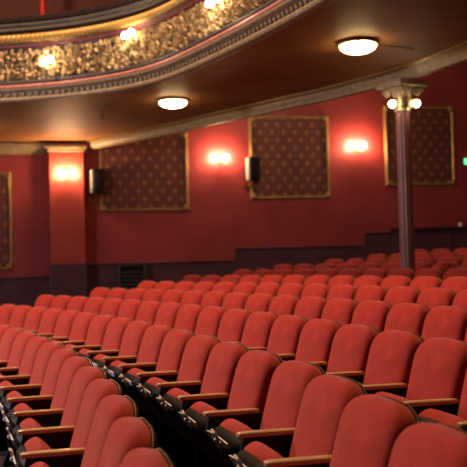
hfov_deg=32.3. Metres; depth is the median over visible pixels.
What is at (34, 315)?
seat
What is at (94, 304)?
seat
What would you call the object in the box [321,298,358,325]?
seat
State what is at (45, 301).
seat
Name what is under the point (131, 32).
wall sconce
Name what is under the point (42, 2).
post
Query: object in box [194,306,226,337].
seat
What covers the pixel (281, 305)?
seat
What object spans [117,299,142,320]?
seat
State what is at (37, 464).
seat cushion
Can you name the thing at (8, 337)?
seat
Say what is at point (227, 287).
seat
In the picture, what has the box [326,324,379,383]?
seat
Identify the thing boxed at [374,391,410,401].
seat cushion
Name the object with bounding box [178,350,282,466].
seat
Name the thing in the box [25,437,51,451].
seat cushion
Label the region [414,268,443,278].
seat
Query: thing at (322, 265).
seat
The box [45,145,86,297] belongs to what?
pilaster
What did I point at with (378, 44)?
conduit
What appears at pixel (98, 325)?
seat
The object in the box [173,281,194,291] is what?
seat
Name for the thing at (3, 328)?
seat
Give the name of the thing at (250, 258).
panelling
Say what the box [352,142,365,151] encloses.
wall sconce
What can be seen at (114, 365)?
seat cushion
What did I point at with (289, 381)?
seat
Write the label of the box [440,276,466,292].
seat
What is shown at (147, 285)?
seat
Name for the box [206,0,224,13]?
wall sconce
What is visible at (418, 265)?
seat
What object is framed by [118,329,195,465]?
seat
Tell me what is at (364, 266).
seat
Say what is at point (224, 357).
seat
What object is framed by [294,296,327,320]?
seat
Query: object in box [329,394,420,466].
seat
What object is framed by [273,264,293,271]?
seat
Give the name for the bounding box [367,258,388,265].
seat
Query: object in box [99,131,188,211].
wall panel
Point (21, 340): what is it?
seat
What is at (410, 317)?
seat
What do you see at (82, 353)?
seat cushion
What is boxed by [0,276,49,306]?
panelling
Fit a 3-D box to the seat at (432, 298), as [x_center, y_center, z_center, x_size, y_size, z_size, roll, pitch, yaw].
[1.727,0.963,7.292,0.527,0.930,0.534,-1,-2,-25]
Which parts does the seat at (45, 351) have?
armrest, backrest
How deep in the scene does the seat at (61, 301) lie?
11.19 m
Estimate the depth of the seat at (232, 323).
7.10 m
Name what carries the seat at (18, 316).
on the floor
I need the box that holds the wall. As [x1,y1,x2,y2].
[0,0,466,276]
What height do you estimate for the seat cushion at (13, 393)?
0.309 m
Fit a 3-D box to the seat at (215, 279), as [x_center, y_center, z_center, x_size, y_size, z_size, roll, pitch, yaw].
[-0.475,1.130,12.839,0.527,0.930,0.534,0,-2,-40]
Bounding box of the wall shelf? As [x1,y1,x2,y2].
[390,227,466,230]
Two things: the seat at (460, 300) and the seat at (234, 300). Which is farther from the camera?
the seat at (234, 300)
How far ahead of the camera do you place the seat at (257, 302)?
8.60 m
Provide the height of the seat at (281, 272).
0.930 m
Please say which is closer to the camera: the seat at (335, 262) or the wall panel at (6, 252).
the seat at (335, 262)
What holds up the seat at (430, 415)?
on the floor
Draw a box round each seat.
[0,304,16,324]
[0,324,11,340]
[0,328,25,367]
[0,332,37,451]
[0,336,51,466]
[0,342,64,410]
[0,348,78,416]
[1,356,93,432]
[6,366,107,450]
[8,378,122,466]
[9,305,32,328]
[23,307,47,333]
[30,395,138,466]
[34,295,54,308]
[38,308,63,337]
[49,310,79,340]
[50,295,71,310]
[52,312,96,345]
[65,315,113,351]
[67,296,88,312]
[78,317,132,359]
[83,297,105,314]
[89,287,109,298]
[89,321,151,367]
[98,417,156,466]
[100,298,123,317]
[101,325,172,424]
[106,288,127,299]
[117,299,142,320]
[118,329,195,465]
[119,447,174,466]
[124,288,145,300]
[135,301,161,324]
[136,335,220,466]
[137,281,157,290]
[142,289,164,301]
[154,302,182,329]
[155,281,175,291]
[156,342,249,466]
[161,290,184,303]
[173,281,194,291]
[174,304,203,332]
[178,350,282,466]
[180,290,205,304]
[182,275,201,283]
[193,282,214,292]
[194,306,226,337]
[200,275,220,284]
[201,291,226,307]
[207,360,325,466]
[212,282,235,294]
[217,309,251,343]
[220,275,240,284]
[222,292,249,309]
[229,375,367,466]
[233,269,253,277]
[233,282,257,295]
[239,275,261,284]
[241,311,278,350]
[244,293,273,312]
[252,269,273,277]
[254,283,280,296]
[260,275,283,285]
[267,315,308,360]
[268,295,299,316]
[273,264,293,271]
[273,269,294,277]
[277,283,304,298]
[281,275,306,285]
[283,319,341,372]
[293,264,313,271]
[294,269,315,277]
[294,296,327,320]
[301,284,330,298]
[304,275,329,286]
[313,263,335,271]
[315,268,338,278]
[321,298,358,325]
[325,259,344,265]
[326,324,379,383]
[327,285,357,300]
[328,275,355,287]
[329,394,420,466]
[335,263,357,271]
[338,268,363,278]
[345,258,366,265]
[351,300,392,332]
[353,275,382,288]
[354,285,388,302]
[357,263,381,271]
[360,330,423,397]
[362,268,388,279]
[366,254,387,260]
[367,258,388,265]
[374,338,466,415]
[380,276,411,289]
[381,262,399,271]
[384,286,420,305]
[384,303,429,335]
[387,253,399,260]
[387,268,415,279]
[388,423,466,466]
[389,257,399,262]
[409,276,442,291]
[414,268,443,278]
[415,249,429,253]
[415,253,432,258]
[415,257,436,265]
[415,262,431,271]
[416,288,456,309]
[418,369,466,431]
[421,306,466,340]
[430,249,451,256]
[432,261,459,272]
[433,252,457,260]
[437,256,462,265]
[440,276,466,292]
[442,268,466,280]
[452,289,466,308]
[453,248,466,255]
[458,252,466,260]
[459,262,466,267]
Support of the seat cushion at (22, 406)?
on the seat at (52, 417)
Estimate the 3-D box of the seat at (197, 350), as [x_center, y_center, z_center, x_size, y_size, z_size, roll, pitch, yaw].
[-0.357,1.158,5.366,0.527,0.930,0.534,-1,-2,-23]
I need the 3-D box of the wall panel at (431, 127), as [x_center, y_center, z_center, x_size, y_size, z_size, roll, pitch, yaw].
[4.190,-1.977,18.111,1.650,1.800,0.078,-1,-2,-10]
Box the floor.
[0,451,15,466]
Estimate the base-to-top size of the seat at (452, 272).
0.930 m
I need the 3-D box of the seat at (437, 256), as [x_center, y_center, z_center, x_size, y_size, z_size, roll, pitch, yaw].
[3.438,0.777,13.428,0.527,0.930,0.534,0,-2,-36]
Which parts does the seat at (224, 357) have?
number plate, armrest, backrest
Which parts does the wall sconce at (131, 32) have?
bulb, bulb, plate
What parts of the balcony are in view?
padded rail, stone rail, rope moulding, frieze panel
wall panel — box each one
[0,172,12,269]
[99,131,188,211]
[248,115,330,198]
[383,106,455,185]
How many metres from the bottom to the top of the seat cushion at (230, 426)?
0.309 m
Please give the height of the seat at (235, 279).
0.930 m
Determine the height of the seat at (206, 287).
0.930 m
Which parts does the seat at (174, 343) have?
number plate, armrest, backrest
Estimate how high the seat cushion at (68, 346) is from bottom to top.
0.309 m
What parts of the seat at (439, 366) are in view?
armrest, backrest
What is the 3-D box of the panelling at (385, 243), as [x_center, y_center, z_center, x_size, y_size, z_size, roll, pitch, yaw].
[4.895,0.943,18.130,4.015,2.030,0.076,-1,-2,-10]
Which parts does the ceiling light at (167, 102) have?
lamp shade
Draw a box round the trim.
[0,143,45,154]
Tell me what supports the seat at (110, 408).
on the floor
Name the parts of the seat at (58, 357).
armrest, backrest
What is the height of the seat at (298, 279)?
0.930 m
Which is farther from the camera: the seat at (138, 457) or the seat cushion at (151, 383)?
the seat cushion at (151, 383)
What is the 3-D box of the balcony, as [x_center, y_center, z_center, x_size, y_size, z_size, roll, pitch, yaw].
[-0.896,-3.038,2.067,8.647,1.290,24.956,-1,-2,-26]
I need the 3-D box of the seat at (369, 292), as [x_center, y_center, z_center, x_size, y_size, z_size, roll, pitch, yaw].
[1.299,1.005,8.250,0.527,0.930,0.534,-1,-2,-28]
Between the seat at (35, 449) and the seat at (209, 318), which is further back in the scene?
the seat at (209, 318)
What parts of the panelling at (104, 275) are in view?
cap rail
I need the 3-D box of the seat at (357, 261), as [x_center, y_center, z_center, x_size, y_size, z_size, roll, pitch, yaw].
[2.015,0.898,13.932,0.527,0.930,0.534,0,-2,-39]
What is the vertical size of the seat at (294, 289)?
0.930 m
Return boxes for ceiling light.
[158,97,187,107]
[338,37,377,54]
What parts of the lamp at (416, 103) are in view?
bulb, bulb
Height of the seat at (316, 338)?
0.930 m
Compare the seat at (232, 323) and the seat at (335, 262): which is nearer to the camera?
the seat at (232, 323)
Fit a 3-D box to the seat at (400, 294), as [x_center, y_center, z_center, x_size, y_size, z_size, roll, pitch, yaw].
[1.518,0.984,7.774,0.527,0.930,0.534,-1,-2,-27]
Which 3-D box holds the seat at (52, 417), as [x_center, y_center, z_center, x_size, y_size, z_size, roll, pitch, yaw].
[-1.122,1.230,4.870,0.527,0.930,0.534,-1,-2,-22]
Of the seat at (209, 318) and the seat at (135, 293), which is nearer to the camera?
the seat at (209, 318)
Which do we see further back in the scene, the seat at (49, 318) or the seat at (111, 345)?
the seat at (49, 318)
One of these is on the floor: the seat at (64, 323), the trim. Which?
the seat at (64, 323)
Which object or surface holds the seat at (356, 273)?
on the floor
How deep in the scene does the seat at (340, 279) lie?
10.28 m
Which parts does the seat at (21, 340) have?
armrest, backrest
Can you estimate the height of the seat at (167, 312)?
0.930 m
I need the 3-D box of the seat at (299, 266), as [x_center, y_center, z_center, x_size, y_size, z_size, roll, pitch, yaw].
[1.088,0.982,13.700,0.527,0.930,0.533,0,-2,-39]
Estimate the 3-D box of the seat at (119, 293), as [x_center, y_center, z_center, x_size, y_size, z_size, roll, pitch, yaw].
[-1.806,1.262,11.671,0.527,0.930,0.534,0,-2,-40]
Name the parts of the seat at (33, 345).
armrest, backrest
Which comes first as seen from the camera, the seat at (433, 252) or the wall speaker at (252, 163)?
the seat at (433, 252)
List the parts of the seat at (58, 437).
number plate, armrest, backrest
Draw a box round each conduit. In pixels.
[188,101,235,105]
[378,44,413,48]
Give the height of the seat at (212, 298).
0.930 m
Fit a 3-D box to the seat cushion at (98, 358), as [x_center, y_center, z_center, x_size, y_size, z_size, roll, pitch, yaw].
[-1.020,1.179,6.821,0.256,0.309,0.438,-1,-2,-27]
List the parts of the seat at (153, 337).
number plate, armrest, backrest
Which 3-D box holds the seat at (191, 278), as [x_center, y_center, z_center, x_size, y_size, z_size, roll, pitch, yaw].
[-0.816,1.153,13.270,0.527,0.930,0.583,0,-2,-41]
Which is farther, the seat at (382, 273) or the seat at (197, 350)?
the seat at (382, 273)
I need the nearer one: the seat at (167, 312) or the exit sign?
the seat at (167, 312)
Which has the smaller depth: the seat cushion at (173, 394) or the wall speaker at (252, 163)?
the seat cushion at (173, 394)
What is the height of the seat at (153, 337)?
0.930 m
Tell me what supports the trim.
attached to the wall
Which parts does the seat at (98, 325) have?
armrest, backrest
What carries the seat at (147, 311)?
on the floor
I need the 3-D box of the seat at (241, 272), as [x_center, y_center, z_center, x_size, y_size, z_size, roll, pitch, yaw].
[0.037,1.074,13.617,0.527,0.930,0.583,0,-2,-41]
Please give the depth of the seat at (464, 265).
10.81 m
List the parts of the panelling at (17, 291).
cap rail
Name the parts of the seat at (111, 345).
armrest, backrest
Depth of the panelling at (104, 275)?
17.01 m
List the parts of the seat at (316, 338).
backrest, armrest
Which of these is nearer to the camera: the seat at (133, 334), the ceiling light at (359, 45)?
the seat at (133, 334)
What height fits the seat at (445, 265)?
0.930 m
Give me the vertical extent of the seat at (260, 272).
0.930 m
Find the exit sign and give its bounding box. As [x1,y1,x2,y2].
[462,158,466,164]
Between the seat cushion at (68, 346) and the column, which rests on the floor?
the column
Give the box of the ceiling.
[0,0,466,142]
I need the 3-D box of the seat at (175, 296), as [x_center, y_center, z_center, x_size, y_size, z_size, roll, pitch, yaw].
[-0.902,1.198,10.384,0.527,0.930,0.534,0,-2,-36]
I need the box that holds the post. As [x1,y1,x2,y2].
[40,0,45,14]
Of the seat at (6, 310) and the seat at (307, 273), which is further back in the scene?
the seat at (307, 273)
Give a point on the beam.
(457, 54)
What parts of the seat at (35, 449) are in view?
number plate, armrest, backrest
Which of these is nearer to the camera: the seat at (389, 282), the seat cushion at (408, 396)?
the seat cushion at (408, 396)
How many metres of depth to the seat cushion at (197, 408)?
4.31 m
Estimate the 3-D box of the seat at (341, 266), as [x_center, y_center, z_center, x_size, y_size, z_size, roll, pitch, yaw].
[1.700,0.939,12.847,0.527,0.930,0.534,0,-2,-37]
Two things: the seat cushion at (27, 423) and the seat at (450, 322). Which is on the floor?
the seat at (450, 322)
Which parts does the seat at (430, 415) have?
backrest, armrest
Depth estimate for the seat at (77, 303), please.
10.76 m
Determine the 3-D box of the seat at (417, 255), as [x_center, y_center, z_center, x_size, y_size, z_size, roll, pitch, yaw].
[3.144,0.799,13.864,0.527,0.930,0.534,0,-2,-37]
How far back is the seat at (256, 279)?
12.04 m
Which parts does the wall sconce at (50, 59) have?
bulb, bulb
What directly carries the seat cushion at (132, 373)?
on the seat at (174, 343)
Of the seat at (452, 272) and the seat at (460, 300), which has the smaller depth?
the seat at (460, 300)
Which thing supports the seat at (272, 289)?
on the floor
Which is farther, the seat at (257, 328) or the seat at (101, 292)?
the seat at (101, 292)
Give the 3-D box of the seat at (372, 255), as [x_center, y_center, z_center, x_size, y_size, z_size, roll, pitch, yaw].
[2.517,0.843,14.737,0.527,0.930,0.583,0,-2,-39]
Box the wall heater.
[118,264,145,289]
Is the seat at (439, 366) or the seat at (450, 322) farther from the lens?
the seat at (450, 322)
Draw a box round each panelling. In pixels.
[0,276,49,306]
[87,260,235,297]
[235,245,364,271]
[364,230,466,259]
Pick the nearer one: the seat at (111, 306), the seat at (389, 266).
the seat at (111, 306)
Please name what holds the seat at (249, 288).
on the floor
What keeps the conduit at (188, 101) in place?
attached to the ceiling
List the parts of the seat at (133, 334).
armrest, backrest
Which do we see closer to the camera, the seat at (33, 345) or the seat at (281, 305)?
the seat at (33, 345)
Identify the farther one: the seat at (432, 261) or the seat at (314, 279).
the seat at (432, 261)
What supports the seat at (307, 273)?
on the floor
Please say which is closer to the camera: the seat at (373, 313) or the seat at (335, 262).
the seat at (373, 313)
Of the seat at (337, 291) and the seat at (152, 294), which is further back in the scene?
the seat at (152, 294)
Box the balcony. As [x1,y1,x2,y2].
[0,0,335,102]
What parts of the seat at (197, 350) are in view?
number plate, armrest, backrest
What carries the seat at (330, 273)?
on the floor
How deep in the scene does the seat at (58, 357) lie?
5.28 m
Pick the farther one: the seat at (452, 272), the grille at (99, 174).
the grille at (99, 174)
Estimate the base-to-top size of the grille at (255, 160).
0.470 m
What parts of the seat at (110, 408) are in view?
backrest, nail trim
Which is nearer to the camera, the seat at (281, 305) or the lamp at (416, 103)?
the seat at (281, 305)
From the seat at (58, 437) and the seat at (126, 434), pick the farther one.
the seat at (58, 437)
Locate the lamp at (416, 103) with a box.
[389,98,419,107]
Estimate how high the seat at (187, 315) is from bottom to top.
0.930 m
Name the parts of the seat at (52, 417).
number plate, armrest, backrest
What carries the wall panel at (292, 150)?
attached to the wall
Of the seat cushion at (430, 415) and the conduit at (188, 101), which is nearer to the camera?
the seat cushion at (430, 415)
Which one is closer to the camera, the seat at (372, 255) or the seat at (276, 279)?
the seat at (276, 279)
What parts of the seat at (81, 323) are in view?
armrest, backrest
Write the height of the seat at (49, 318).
0.930 m
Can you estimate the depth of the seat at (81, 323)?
8.22 m
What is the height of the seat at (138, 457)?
0.930 m
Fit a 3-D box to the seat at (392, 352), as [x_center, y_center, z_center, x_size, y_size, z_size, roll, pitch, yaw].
[0.810,1.038,4.638,0.527,0.930,0.534,-1,-2,-20]
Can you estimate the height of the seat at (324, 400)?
0.930 m
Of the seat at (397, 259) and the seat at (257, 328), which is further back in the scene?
the seat at (397, 259)
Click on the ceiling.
(305, 55)
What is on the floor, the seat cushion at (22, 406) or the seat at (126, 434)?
the seat at (126, 434)
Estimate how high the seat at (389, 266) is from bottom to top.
0.930 m
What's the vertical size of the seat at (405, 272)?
0.930 m
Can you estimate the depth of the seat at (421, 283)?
8.87 m
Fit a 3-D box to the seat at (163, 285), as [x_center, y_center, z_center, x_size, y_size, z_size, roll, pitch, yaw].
[-1.156,1.197,12.275,0.527,0.930,0.533,0,-2,-40]
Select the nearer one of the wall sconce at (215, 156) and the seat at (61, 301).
the seat at (61, 301)
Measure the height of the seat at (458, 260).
0.930 m
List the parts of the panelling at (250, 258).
cap rail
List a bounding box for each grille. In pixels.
[95,170,103,192]
[252,157,259,179]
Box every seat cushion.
[0,381,12,386]
[6,391,23,397]
[14,403,31,411]
[20,418,41,428]
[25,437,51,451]
[30,461,48,466]
[65,344,74,349]
[78,349,91,356]
[94,354,108,362]
[110,361,126,369]
[127,368,144,378]
[146,377,165,388]
[167,388,190,401]
[190,401,216,418]
[220,418,251,439]
[244,441,282,462]
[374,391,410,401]
[418,408,466,429]
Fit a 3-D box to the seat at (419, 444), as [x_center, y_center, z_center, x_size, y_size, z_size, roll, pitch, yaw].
[0.450,1.040,2.291,0.527,0.930,0.533,-1,-2,-14]
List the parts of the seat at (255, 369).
number plate, armrest, backrest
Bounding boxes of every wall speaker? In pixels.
[89,169,103,201]
[245,156,260,187]
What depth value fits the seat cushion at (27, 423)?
4.34 m
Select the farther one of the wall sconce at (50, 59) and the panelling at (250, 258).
the panelling at (250, 258)
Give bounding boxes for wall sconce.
[41,56,55,70]
[59,169,73,178]
[122,29,137,44]
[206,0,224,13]
[214,154,227,163]
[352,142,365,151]
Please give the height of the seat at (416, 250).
0.930 m
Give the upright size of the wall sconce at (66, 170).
0.206 m
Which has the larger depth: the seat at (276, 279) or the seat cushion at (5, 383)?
the seat at (276, 279)
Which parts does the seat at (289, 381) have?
number plate, armrest, backrest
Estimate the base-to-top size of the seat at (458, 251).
0.930 m
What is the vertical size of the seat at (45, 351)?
0.930 m
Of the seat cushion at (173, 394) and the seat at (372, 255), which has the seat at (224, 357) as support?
the seat cushion at (173, 394)
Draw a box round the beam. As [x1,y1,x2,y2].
[86,41,466,148]
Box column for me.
[376,77,427,270]
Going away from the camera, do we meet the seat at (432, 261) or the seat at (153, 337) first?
the seat at (153, 337)
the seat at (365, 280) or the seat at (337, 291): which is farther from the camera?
the seat at (365, 280)
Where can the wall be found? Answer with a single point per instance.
(222, 216)
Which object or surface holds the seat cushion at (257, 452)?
on the seat at (324, 400)
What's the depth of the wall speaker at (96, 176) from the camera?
16.62 m
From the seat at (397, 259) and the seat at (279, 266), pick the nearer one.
the seat at (397, 259)
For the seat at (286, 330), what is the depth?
6.12 m
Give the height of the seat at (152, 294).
0.930 m
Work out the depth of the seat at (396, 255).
14.47 m
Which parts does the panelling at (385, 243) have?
cap rail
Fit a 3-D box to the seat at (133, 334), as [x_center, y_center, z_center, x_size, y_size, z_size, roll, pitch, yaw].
[-0.957,1.220,6.823,0.527,0.930,0.534,-1,-2,-27]
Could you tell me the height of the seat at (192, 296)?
0.930 m
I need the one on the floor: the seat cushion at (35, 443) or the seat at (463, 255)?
the seat at (463, 255)
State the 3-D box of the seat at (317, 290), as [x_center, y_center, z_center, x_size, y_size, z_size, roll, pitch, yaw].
[0.827,1.047,9.188,0.527,0.930,0.534,0,-2,-31]
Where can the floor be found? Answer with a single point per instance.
(2, 454)
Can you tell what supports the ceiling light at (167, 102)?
attached to the ceiling
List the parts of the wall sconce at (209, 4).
bulb, arm, plate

